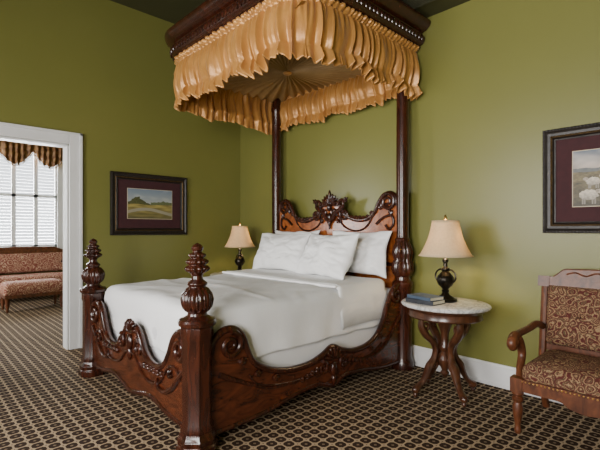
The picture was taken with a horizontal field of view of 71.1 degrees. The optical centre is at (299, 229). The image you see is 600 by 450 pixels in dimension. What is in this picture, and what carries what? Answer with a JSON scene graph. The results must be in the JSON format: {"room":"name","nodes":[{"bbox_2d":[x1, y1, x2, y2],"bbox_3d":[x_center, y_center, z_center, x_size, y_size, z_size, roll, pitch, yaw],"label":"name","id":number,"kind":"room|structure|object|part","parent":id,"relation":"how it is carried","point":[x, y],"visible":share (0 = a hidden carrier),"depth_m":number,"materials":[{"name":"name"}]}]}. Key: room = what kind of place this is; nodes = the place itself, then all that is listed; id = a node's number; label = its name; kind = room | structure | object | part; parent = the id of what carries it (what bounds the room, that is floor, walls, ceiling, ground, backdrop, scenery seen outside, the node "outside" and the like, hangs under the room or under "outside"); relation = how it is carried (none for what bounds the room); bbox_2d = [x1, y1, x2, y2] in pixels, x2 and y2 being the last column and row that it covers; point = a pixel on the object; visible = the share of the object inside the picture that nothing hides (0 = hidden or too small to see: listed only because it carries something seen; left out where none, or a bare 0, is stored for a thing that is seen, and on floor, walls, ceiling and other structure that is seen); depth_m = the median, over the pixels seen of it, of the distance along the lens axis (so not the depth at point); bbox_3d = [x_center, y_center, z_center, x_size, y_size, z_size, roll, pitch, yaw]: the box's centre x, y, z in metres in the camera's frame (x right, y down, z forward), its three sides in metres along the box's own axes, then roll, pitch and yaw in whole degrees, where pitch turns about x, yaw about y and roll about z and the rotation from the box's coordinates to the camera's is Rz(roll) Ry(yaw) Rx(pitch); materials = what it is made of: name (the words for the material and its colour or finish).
{"room":"historic interior","nodes":[
{"label":"historic interior","id":0,"kind":"room"},
{"bbox_2d":[0,270,62,274],"bbox_3d":[-5.436,-0.680,8.240,6.700,3.960,0.150,0,0,-44],"label":"wall","id":1,"kind":"structure","parent":0,"point":[61,270],"depth_m":8.27,"materials":[{"name":"green paint"}]},
{"bbox_2d":[0,152,56,246],"bbox_3d":[-5.529,-0.675,8.106,1.480,2.050,0.056,0,0,-44],"label":"shutters","id":2,"kind":"object","parent":1,"relation":"attached to","point":[13,195],"visible":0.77,"depth_m":8.31,"materials":[{"name":"white paint"}]},
{"bbox_2d":[0,140,62,169],"bbox_3d":[-5.421,-1.520,7.992,1.930,0.620,0.229,0,0,-44],"label":"swag valance","id":3,"kind":"object","parent":1,"relation":"attached to","point":[17,153],"visible":0.7,"depth_m":8.10,"materials":[{"name":"brown fabric"}]},
{"bbox_3d":[-5.434,-1.520,8.007,1.930,0.620,0.190,0,0,-44],"label":"rod and fringe","id":4,"kind":"part","parent":3,"relation":"part of","materials":[{"name":"fabric"}]},
{"bbox_2d":[57,162,62,248],"bbox_3d":[-5.486,-0.690,8.061,1.720,2.220,0.080,0,0,-44],"label":"window frame","id":5,"kind":"structure","parent":1,"relation":"attached to","point":[60,167],"depth_m":8.60,"materials":[{"name":"white paint"}]},
{"bbox_2d":[0,0,239,291],"bbox_3d":[-2.805,-0.680,4.393,5.200,3.960,0.150,0,0,-44],"label":"wall","id":6,"kind":"structure","parent":0,"point":[102,71],"depth_m":4.92,"materials":[{"name":"green paint"}]},
{"bbox_2d":[0,122,82,349],"bbox_3d":[-2.988,0.120,4.208,1.440,2.360,0.215,0,0,-44],"label":"door frame","id":7,"kind":"structure","parent":6,"relation":"attached to","point":[73,152],"depth_m":4.57,"materials":[{"name":"white paint"}]},
{"bbox_2d":[110,171,186,234],"bbox_3d":[-1.837,-0.310,5.175,0.960,0.740,0.047,0,0,-44],"label":"framed painting","id":8,"kind":"object","parent":6,"relation":"attached to","point":[140,204],"visible":1,"depth_m":5.15},
{"bbox_2d":[128,188,171,218],"bbox_3d":[-1.843,-0.318,5.180,0.560,0.355,0.001,0,0,-44],"label":"picture","id":9,"kind":"object","parent":8,"relation":"attached to","point":[142,203],"depth_m":5.17},
{"bbox_2d":[110,0,205,23],"bbox_3d":[-0.270,-2.710,1.732,5.500,0.100,7.500,0,0,-44],"label":"ceiling","id":10,"kind":"structure","parent":0,"point":[173,11],"depth_m":5.02,"materials":[{"name":"green paint"}]},
{"bbox_2d":[0,295,599,449],"bbox_3d":[-1.385,1.350,3.881,6.850,0.100,12.050,0,0,-44],"label":"floor","id":11,"kind":"structure","parent":0,"point":[45,404],"depth_m":2.94,"materials":[{"name":"carpet"}]},
{"bbox_2d":[0,246,62,283],"bbox_3d":[-5.086,0.813,7.772,1.812,0.992,0.737,0,0,-44],"label":"settee","id":12,"kind":"object","parent":11,"relation":"on","point":[35,258],"visible":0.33,"depth_m":7.97,"materials":[{"name":"brown fabric"}]},
{"bbox_3d":[-5.306,0.358,8.003,1.364,0.068,0.042,0,0,-44],"label":"crest rail","id":13,"kind":"part","parent":12,"relation":"part of","materials":[{"name":"brown wood"}]},
{"bbox_3d":[-5.300,0.357,7.996,1.371,0.080,0.033,0,0,-44],"label":"crest moulding","id":14,"kind":"part","parent":12,"relation":"part of","materials":[{"name":"brown wood"}]},
{"bbox_2d":[0,272,62,283],"bbox_3d":[-5.069,0.902,7.754,1.650,0.165,0.610,0,0,-44],"label":"seat cushion","id":15,"kind":"object","parent":12,"relation":"on","point":[58,275],"depth_m":7.68,"materials":[{"name":"fabric"}]},
{"bbox_2d":[0,278,62,312],"bbox_3d":[-4.444,1.066,6.982,0.860,0.468,0.500,0,0,-44],"label":"footstool","id":16,"kind":"object","parent":11,"relation":"on","point":[9,290],"visible":0.94,"depth_m":6.80,"materials":[{"name":"fabric"}]},
{"bbox_2d":[0,278,62,295],"bbox_3d":[-4.444,0.931,6.982,0.860,0.198,0.500,0,0,-44],"label":"cushion","id":17,"kind":"object","parent":16,"relation":"on","point":[48,286],"depth_m":6.80,"materials":[{"name":"fabric"}]},
{"bbox_2d":[210,272,222,275],"bbox_3d":[-0.851,0.935,5.502,0.640,0.729,0.688,0,0,-44],"label":"side table","id":18,"kind":"object","parent":11,"relation":"on","point":[216,273],"visible":0.02,"depth_m":5.51,"materials":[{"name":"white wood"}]},
{"bbox_2d":[225,223,254,269],"bbox_3d":[-0.787,0.234,5.494,0.407,0.669,0.407,0,0,-44],"label":"table lamp","id":19,"kind":"object","parent":18,"relation":"on","point":[239,237],"visible":0.92,"depth_m":5.39,"materials":[{"name":"beige fabric"}]},
{"bbox_3d":[-0.787,0.086,5.494,0.400,0.274,0.400,0,0,-44],"label":"lamp shade","id":20,"kind":"part","parent":19,"relation":"part of","materials":[{"name":"fabric"}]},
{"bbox_2d":[78,0,430,449],"bbox_3d":[-0.441,-0.333,3.903,2.433,3.265,2.270,0,0,-44],"label":"bed","id":21,"kind":"object","parent":11,"relation":"on","point":[216,354],"visible":0.99,"depth_m":3.46,"materials":[{"name":"brown wood"}]},
{"bbox_3d":[-1.875,0.688,3.808,0.225,1.225,0.225,0,0,-44],"label":"foot post","id":22,"kind":"part","parent":21,"relation":"part of","materials":[{"name":"brown wood"}]},
{"bbox_3d":[-1.240,0.923,3.142,0.050,0.574,1.720,0,0,-44],"label":"footboard panel","id":23,"kind":"part","parent":21,"relation":"part of","materials":[{"name":"brown wood"}]},
{"bbox_3d":[-0.605,0.688,2.476,0.225,1.225,0.225,0,0,-44],"label":"foot post","id":24,"kind":"part","parent":21,"relation":"part of","materials":[{"name":"brown wood"}]},
{"bbox_2d":[104,274,386,358],"bbox_3d":[-0.472,0.666,3.874,2.027,0.408,1.796,0,0,-44],"label":"bedspread","id":25,"kind":"object","parent":21,"relation":"on","point":[278,314],"depth_m":3.26,"materials":[{"name":"white fabric"}]},
{"bbox_3d":[-0.426,0.812,3.918,2.120,0.515,1.730,0,0,-44],"label":"mattress","id":26,"kind":"part","parent":21,"relation":"part of","materials":[{"name":"white fabric"}]},
{"bbox_3d":[-0.297,-0.250,5.312,0.211,3.100,0.211,0,0,-44],"label":"head post","id":27,"kind":"part","parent":21,"relation":"part of","materials":[{"name":"brown wood"}]},
{"bbox_2d":[252,233,310,271],"bbox_3d":[-0.225,0.250,4.770,0.760,0.445,0.298,0,0,38],"label":"pillow","id":28,"kind":"object","parent":21,"relation":"on","point":[275,251],"visible":0.96,"depth_m":4.65,"materials":[{"name":"fabric"}]},
{"bbox_2d":[275,230,319,234],"bbox_3d":[-0.083,0.222,4.922,0.202,0.449,0.781,0,0,-44],"label":"pillow","id":29,"kind":"object","parent":21,"relation":"on","point":[276,231],"visible":0.09,"depth_m":4.88,"materials":[{"name":"fabric"}]},
{"bbox_3d":[-0.176,-1.782,4.156,1.700,0.365,2.270,0,0,-44],"label":"canopy cornice","id":30,"kind":"part","parent":21,"relation":"part of","materials":[{"name":"brown wood"}]},
{"bbox_3d":[0.187,0.868,3.231,2.030,0.735,0.045,0,0,-44],"label":"rail","id":31,"kind":"part","parent":21,"relation":"part of","materials":[{"name":"brown wood"}]},
{"bbox_2d":[296,233,359,279],"bbox_3d":[0.253,0.246,4.208,0.327,0.438,0.805,0,0,-33],"label":"pillow","id":32,"kind":"object","parent":21,"relation":"on","point":[331,256],"visible":1,"depth_m":4.02,"materials":[{"name":"fabric"}]},
{"bbox_3d":[0.345,0.232,4.653,0.080,1.235,1.779,0,0,-44],"label":"headboard moulding","id":33,"kind":"part","parent":21,"relation":"part of","materials":[{"name":"brown wood"}]},
{"bbox_3d":[0.352,0.242,4.660,0.035,1.216,1.730,0,0,-44],"label":"headboard panel","id":34,"kind":"part","parent":21,"relation":"part of","materials":[{"name":"brown wood"}]},
{"bbox_2d":[333,231,391,278],"bbox_3d":[0.578,0.230,4.225,0.194,0.451,0.764,0,0,-41],"label":"pillow","id":35,"kind":"object","parent":21,"relation":"on","point":[369,257],"visible":0.56,"depth_m":4.05,"materials":[{"name":"fabric"}]},
{"bbox_3d":[0.973,-0.250,3.980,0.211,3.100,0.211,0,0,-44],"label":"head post","id":36,"kind":"part","parent":21,"relation":"part of","materials":[{"name":"brown wood"}]},
{"bbox_2d":[401,297,491,406],"bbox_3d":[1.148,0.935,3.332,0.640,0.729,0.688,0,0,-44],"label":"side table","id":37,"kind":"object","parent":11,"relation":"on","point":[465,312],"visible":0.98,"depth_m":3.23,"materials":[{"name":"brown wood"}]},
{"bbox_2d":[406,293,444,305],"bbox_3d":[0.985,0.541,3.301,0.183,0.056,0.258,0,0,-36],"label":"book stack","id":38,"kind":"object","parent":37,"relation":"on","point":[420,298],"visible":1,"depth_m":3.24,"materials":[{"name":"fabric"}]},
{"bbox_2d":[418,214,473,302],"bbox_3d":[1.171,0.222,3.381,0.422,0.694,0.422,0,0,-44],"label":"table lamp","id":39,"kind":"object","parent":37,"relation":"on","point":[445,240],"visible":0.98,"depth_m":3.28,"materials":[{"name":"beige fabric"}]},
{"bbox_3d":[1.171,0.067,3.381,0.422,0.286,0.422,0,0,-44],"label":"shade trim","id":40,"kind":"part","parent":39,"relation":"part of","materials":[{"name":"fabric"}]},
{"bbox_3d":[1.171,0.068,3.381,0.414,0.284,0.414,0,0,-44],"label":"lamp shade","id":41,"kind":"part","parent":39,"relation":"part of","materials":[{"name":"fabric"}]},
{"bbox_2d":[507,269,599,433],"bbox_3d":[1.856,0.788,2.611,0.657,1.042,0.882,0,0,-44],"label":"upholstered armchair","id":42,"kind":"object","parent":11,"relation":"on","point":[568,373],"visible":1,"depth_m":2.78,"materials":[{"name":"brown fabric"}]},
{"bbox_2d":[522,350,599,397],"bbox_3d":[1.838,0.902,2.594,0.530,0.165,0.720,0,0,-44],"label":"seat cushion","id":43,"kind":"object","parent":42,"relation":"on","point":[577,372],"depth_m":2.56,"materials":[{"name":"fabric"}]},
{"bbox_3d":[2.051,0.307,2.798,0.033,0.079,0.650,0,0,-44],"label":"crest moulding","id":44,"kind":"part","parent":42,"relation":"part of","materials":[{"name":"brown wood"}]},
{"bbox_3d":[2.058,0.308,2.804,0.042,0.068,0.638,0,0,-44],"label":"crest rail","id":45,"kind":"part","parent":42,"relation":"part of","materials":[{"name":"brown wood"}]},
{"bbox_2d":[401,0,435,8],"bbox_3d":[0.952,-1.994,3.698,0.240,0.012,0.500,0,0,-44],"label":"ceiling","id":46,"kind":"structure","parent":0,"point":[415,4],"depth_m":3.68,"materials":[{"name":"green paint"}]},
{"bbox_2d":[240,0,599,367],"bbox_3d":[1.667,-0.680,3.578,0.150,3.960,7.500,0,0,-44],"label":"wall","id":47,"kind":"structure","parent":0,"point":[495,75],"depth_m":3.60,"materials":[{"name":"green paint"}]},
{"bbox_2d":[412,345,561,403],"bbox_3d":[1.603,1.205,3.517,0.026,0.190,7.200,0,0,-44],"label":"baseboard","id":48,"kind":"structure","parent":47,"relation":"attached to","point":[489,373],"depth_m":3.57,"materials":[{"name":"white paint"}]},
{"bbox_2d":[542,122,599,232],"bbox_3d":[2.197,-0.368,2.874,0.047,0.780,0.960,0,0,-44],"label":"framed painting","id":49,"kind":"object","parent":47,"relation":"attached to","point":[570,155],"visible":1,"depth_m":3.09},
{"bbox_2d":[573,149,599,205],"bbox_3d":[2.203,-0.373,2.880,0.001,0.400,0.570,0,0,-44],"label":"picture","id":50,"kind":"object","parent":49,"relation":"attached to","point":[586,164],"depth_m":3.02},
{"bbox_2d":[415,0,469,17],"bbox_3d":[1.305,-2.330,3.233,0.850,0.660,7.200,0,0,-44],"label":"ceiling soffit","id":51,"kind":"structure","parent":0,"point":[438,6],"depth_m":3.76,"materials":[{"name":"green paint"}]}
]}

